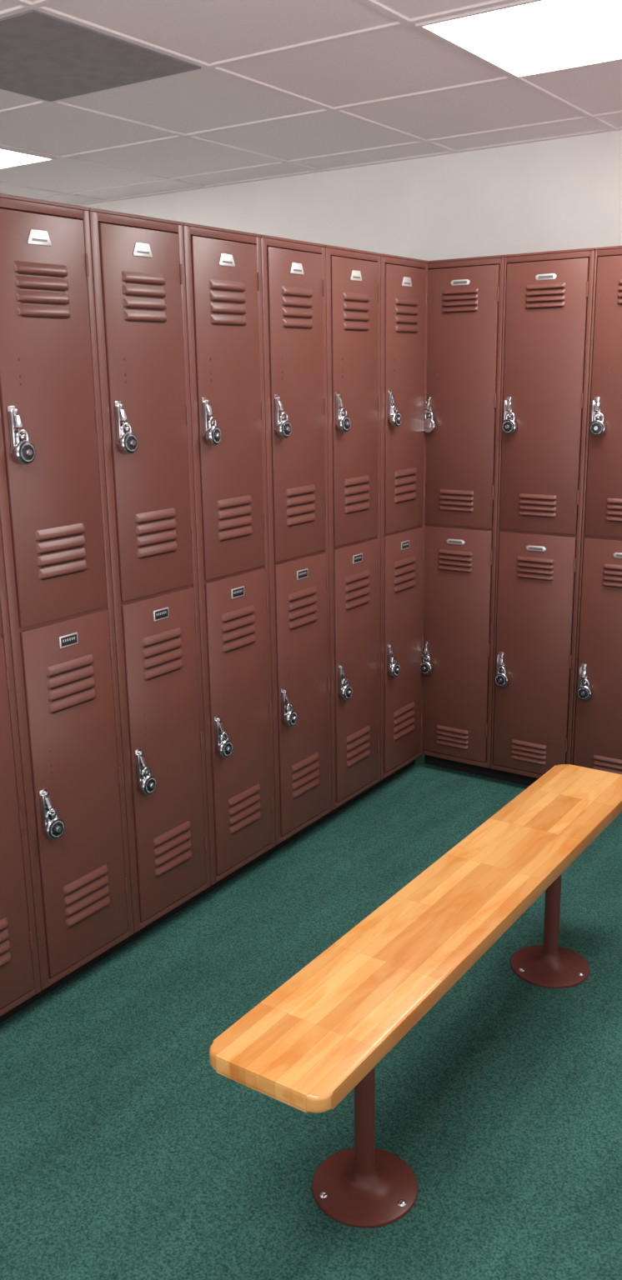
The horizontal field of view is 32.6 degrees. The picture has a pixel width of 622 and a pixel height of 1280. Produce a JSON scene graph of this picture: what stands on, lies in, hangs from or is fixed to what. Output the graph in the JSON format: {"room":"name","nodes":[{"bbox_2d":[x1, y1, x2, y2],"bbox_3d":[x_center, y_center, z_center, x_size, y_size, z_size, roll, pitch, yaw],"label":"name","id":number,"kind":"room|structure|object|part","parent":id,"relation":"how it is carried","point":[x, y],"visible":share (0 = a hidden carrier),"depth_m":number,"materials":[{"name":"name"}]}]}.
{"room":"changing room","nodes":[
{"label":"changing room","id":0,"kind":"room"},
{"bbox_2d":[0,754,621,1279],"bbox_3d":[-1.057,0.856,2.703,7.400,0.100,5.044,9,17,33],"label":"floor","id":1,"kind":"structure","parent":0,"point":[125,1154],"depth_m":2.13,"materials":[{"name":"green carpet"}]},
{"bbox_2d":[0,759,414,1023],"bbox_3d":[-0.636,0.736,2.836,0.380,0.055,3.080,9,17,33],"label":"base","id":2,"kind":"object","parent":1,"relation":"on","point":[119,945],"visible":0.11,"depth_m":2.92,"materials":[{"name":"black metal"}]},
{"bbox_2d":[0,523,40,1016],"bbox_3d":[-0.894,-0.020,2.227,0.473,1.717,0.303,9,17,33],"label":"locker","id":3,"kind":"object","parent":2,"relation":"on","point":[19,965],"visible":1,"depth_m":2.31,"materials":[{"name":"brown metal"}]},
{"bbox_2d":[0,193,133,989],"bbox_3d":[-0.722,-0.085,2.471,0.473,1.717,0.303,9,17,33],"label":"locker","id":4,"kind":"object","parent":2,"relation":"on","point":[54,522],"visible":1,"depth_m":2.33,"materials":[{"name":"brown metal"}]},
{"bbox_2d":[12,429,35,464],"bbox_3d":[-0.586,-0.395,2.176,0.029,0.072,0.050,7,18,33],"label":"padlock","id":5,"kind":"object","parent":4,"relation":"attached to","point":[23,452],"visible":1,"depth_m":2.17,"materials":[{"name":"silver metal"}]},
{"bbox_2d":[43,808,64,839],"bbox_3d":[-0.573,0.412,2.379,0.030,0.072,0.050,11,18,39],"label":"padlock","id":6,"kind":"object","parent":4,"relation":"attached to","point":[54,828],"visible":1,"depth_m":2.37,"materials":[{"name":"silver metal"}]},
{"bbox_2d":[88,207,210,933],"bbox_3d":[-0.550,-0.149,2.715,0.473,1.717,0.303,9,17,33],"label":"locker","id":7,"kind":"object","parent":2,"relation":"on","point":[138,268],"visible":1,"depth_m":2.56,"materials":[{"name":"brown metal"}]},
{"bbox_2d":[117,422,138,454],"bbox_3d":[-0.414,-0.459,2.420,0.030,0.072,0.050,11,18,38],"label":"padlock","id":8,"kind":"object","parent":7,"relation":"attached to","point":[127,443],"visible":1,"depth_m":2.41,"materials":[{"name":"silver metal"}]},
{"bbox_2d":[138,766,156,794],"bbox_3d":[-0.401,0.347,2.623,0.029,0.072,0.050,8,17,32],"label":"padlock","id":9,"kind":"object","parent":7,"relation":"attached to","point":[147,786],"visible":1,"depth_m":2.61,"materials":[{"name":"silver metal"}]},
{"bbox_2d":[182,222,275,885],"bbox_3d":[-0.379,-0.213,2.958,0.473,1.717,0.303,9,17,33],"label":"locker","id":10,"kind":"object","parent":2,"relation":"on","point":[222,266],"visible":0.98,"depth_m":2.81,"materials":[{"name":"brown metal"}]},
{"bbox_2d":[205,416,220,445],"bbox_3d":[-0.242,-0.524,2.664,0.029,0.072,0.050,5,17,27],"label":"padlock","id":11,"kind":"object","parent":10,"relation":"attached to","point":[212,434],"visible":1,"depth_m":2.65,"materials":[{"name":"silver metal"}]},
{"bbox_2d":[216,731,232,757],"bbox_3d":[-0.230,0.283,2.867,0.031,0.072,0.050,11,18,39],"label":"padlock","id":12,"kind":"object","parent":10,"relation":"attached to","point":[224,749],"visible":1,"depth_m":2.86,"materials":[{"name":"silver metal"}]},
{"bbox_2d":[260,234,331,844],"bbox_3d":[-0.207,-0.277,3.202,0.473,1.717,0.303,9,17,33],"label":"locker","id":13,"kind":"object","parent":2,"relation":"on","point":[293,272],"visible":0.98,"depth_m":3.06,"materials":[{"name":"brown metal"}]},
{"bbox_2d":[275,411,291,438],"bbox_3d":[-0.071,-0.588,2.907,0.030,0.072,0.050,10,18,38],"label":"padlock","id":14,"kind":"object","parent":13,"relation":"attached to","point":[283,430],"visible":1,"depth_m":2.90,"materials":[{"name":"silver metal"}]},
{"bbox_2d":[283,702,296,726],"bbox_3d":[-0.058,0.219,3.112,0.030,0.072,0.050,6,16,25],"label":"padlock","id":15,"kind":"object","parent":13,"relation":"attached to","point":[290,717],"visible":1,"depth_m":3.10,"materials":[{"name":"silver metal"}]},
{"bbox_2d":[325,245,380,810],"bbox_3d":[-0.036,-0.342,3.446,0.473,1.717,0.303,9,17,33],"label":"locker","id":16,"kind":"object","parent":2,"relation":"on","point":[352,276],"visible":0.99,"depth_m":3.30,"materials":[{"name":"brown metal"}]},
{"bbox_2d":[336,407,350,432],"bbox_3d":[0.101,-0.652,3.151,0.030,0.072,0.050,11,18,39],"label":"padlock","id":17,"kind":"object","parent":16,"relation":"attached to","point":[343,424],"visible":1,"depth_m":3.14,"materials":[{"name":"silver metal"}]},
{"bbox_2d":[339,677,352,699],"bbox_3d":[0.113,0.155,3.355,0.030,0.072,0.050,11,18,38],"label":"padlock","id":18,"kind":"object","parent":16,"relation":"attached to","point":[346,692],"visible":1,"depth_m":3.34,"materials":[{"name":"silver metal"}]},
{"bbox_2d":[380,253,428,780],"bbox_3d":[0.136,-0.406,3.690,0.473,1.717,0.303,9,17,33],"label":"locker","id":19,"kind":"object","parent":2,"relation":"on","point":[403,280],"visible":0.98,"depth_m":3.54,"materials":[{"name":"brown metal"}]},
{"bbox_2d":[388,655,399,676],"bbox_3d":[0.285,0.090,3.599,0.031,0.072,0.050,10,18,38],"label":"padlock","id":20,"kind":"object","parent":19,"relation":"attached to","point":[394,669],"visible":1,"depth_m":3.59,"materials":[{"name":"silver metal"}]},
{"bbox_2d":[389,404,400,427],"bbox_3d":[0.273,-0.716,3.395,0.030,0.072,0.050,7,16,30],"label":"padlock","id":21,"kind":"object","parent":19,"relation":"attached to","point":[395,417],"visible":1,"depth_m":3.38,"materials":[{"name":"silver metal"}]},
{"bbox_2d":[209,764,621,1228],"bbox_3d":[0.337,0.692,2.199,0.222,0.421,1.455,9,17,33],"label":"bench","id":22,"kind":"object","parent":1,"relation":"on","point":[322,1034],"visible":1,"depth_m":1.89,"materials":[{"name":"brown wood"}]},
{"bbox_3d":[0.094,0.795,1.866,0.191,0.392,0.191,9,17,33],"label":"pedestal leg","id":23,"kind":"part","parent":22,"relation":"part of","materials":[{"name":"red metal"}]},
{"bbox_3d":[0.583,0.612,2.561,0.191,0.392,0.191,9,17,33],"label":"pedestal leg","id":24,"kind":"part","parent":22,"relation":"part of","materials":[{"name":"red metal"}]},
{"bbox_2d":[424,755,538,785],"bbox_3d":[1.492,0.540,3.476,2.326,0.055,0.380,9,17,33],"label":"base","id":25,"kind":"object","parent":1,"relation":"on","point":[477,770],"visible":0.2,"depth_m":3.84,"materials":[{"name":"black metal"}]},
{"bbox_2d":[421,255,504,768],"bbox_3d":[0.619,-0.441,3.799,0.290,1.717,0.473,9,17,33],"label":"locker","id":26,"kind":"object","parent":25,"relation":"on","point":[465,296],"visible":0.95,"depth_m":3.60,"materials":[{"name":"brown metal"}]},
{"bbox_2d":[420,655,432,674],"bbox_3d":[0.409,0.089,3.792,0.050,0.072,0.029,10,17,34],"label":"padlock","id":27,"kind":"object","parent":26,"relation":"attached to","point":[426,666],"visible":1,"depth_m":3.78,"materials":[{"name":"silver metal"}]},
{"bbox_2d":[423,410,435,432],"bbox_3d":[0.398,-0.736,3.587,0.050,0.072,0.020,8,17,31],"label":"padlock","id":28,"kind":"object","parent":26,"relation":"attached to","point":[429,424],"visible":1,"depth_m":3.58,"materials":[{"name":"silver metal"}]},
{"bbox_2d":[490,247,594,778],"bbox_3d":[0.861,-0.404,3.638,0.290,1.717,0.473,9,17,33],"label":"locker","id":29,"kind":"object","parent":25,"relation":"on","point":[547,312],"visible":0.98,"depth_m":3.44,"materials":[{"name":"brown metal"}]},
{"bbox_2d":[494,665,509,686],"bbox_3d":[0.650,0.126,3.631,0.050,0.072,0.029,8,16,31],"label":"padlock","id":30,"kind":"object","parent":29,"relation":"attached to","point":[501,679],"visible":1,"depth_m":3.62,"materials":[{"name":"silver metal"}]},
{"bbox_2d":[500,411,516,434],"bbox_3d":[0.637,-0.698,3.424,0.050,0.072,0.029,9,17,34],"label":"padlock","id":31,"kind":"object","parent":29,"relation":"attached to","point":[508,426],"visible":1,"depth_m":3.42,"materials":[{"name":"silver metal"}]},
{"bbox_2d":[570,245,621,774],"bbox_3d":[1.102,-0.368,3.478,0.290,1.717,0.473,9,17,33],"label":"locker","id":32,"kind":"object","parent":25,"relation":"on","point":[597,720],"visible":0.96,"depth_m":3.35,"materials":[{"name":"brown metal"}]},
{"bbox_2d":[575,678,591,699],"bbox_3d":[0.891,0.162,3.471,0.050,0.072,0.030,8,17,31],"label":"padlock","id":33,"kind":"object","parent":32,"relation":"attached to","point":[583,692],"visible":1,"depth_m":3.46,"materials":[{"name":"silver metal"}]},
{"bbox_2d":[588,412,605,436],"bbox_3d":[0.878,-0.662,3.263,0.050,0.072,0.029,7,16,29],"label":"padlock","id":34,"kind":"object","parent":32,"relation":"attached to","point":[597,427],"visible":1,"depth_m":3.26,"materials":[{"name":"silver metal"}]},
{"bbox_2d":[0,0,621,205],"bbox_3d":[-1.093,-1.413,2.131,7.400,0.145,5.044,9,17,33],"label":"ceiling","id":35,"kind":"structure","parent":0,"point":[281,88],"depth_m":3.25,"materials":[{"name":"tile"}]},
{"bbox_2d":[0,146,56,169],"bbox_3d":[-1.616,-1.827,4.095,1.194,0.011,0.584,9,17,33],"label":"ceiling light panel","id":36,"kind":"object","parent":35,"relation":"in","point":[9,157],"depth_m":3.99,"materials":[{"name":"white plastic"}]},
{"bbox_2d":[0,9,200,101],"bbox_3d":[-0.699,-1.509,2.770,0.584,0.009,0.584,9,17,33],"label":"air return grille","id":37,"kind":"object","parent":35,"relation":"in","point":[43,57],"depth_m":2.76,"materials":[{"name":"grey metal"}]},
{"bbox_2d":[415,0,621,78],"bbox_3d":[0.905,-1.445,2.421,1.194,0.011,0.584,9,17,33],"label":"ceiling light panel","id":38,"kind":"object","parent":35,"relation":"in","point":[522,38],"depth_m":2.60,"materials":[{"name":"white plastic"}]},
{"bbox_2d":[81,130,621,260],"bbox_3d":[0.372,-0.832,4.471,7.600,2.463,0.100,9,17,33],"label":"wall","id":39,"kind":"structure","parent":0,"point":[565,193],"depth_m":4.09,"materials":[{"name":"paint"}]}
]}

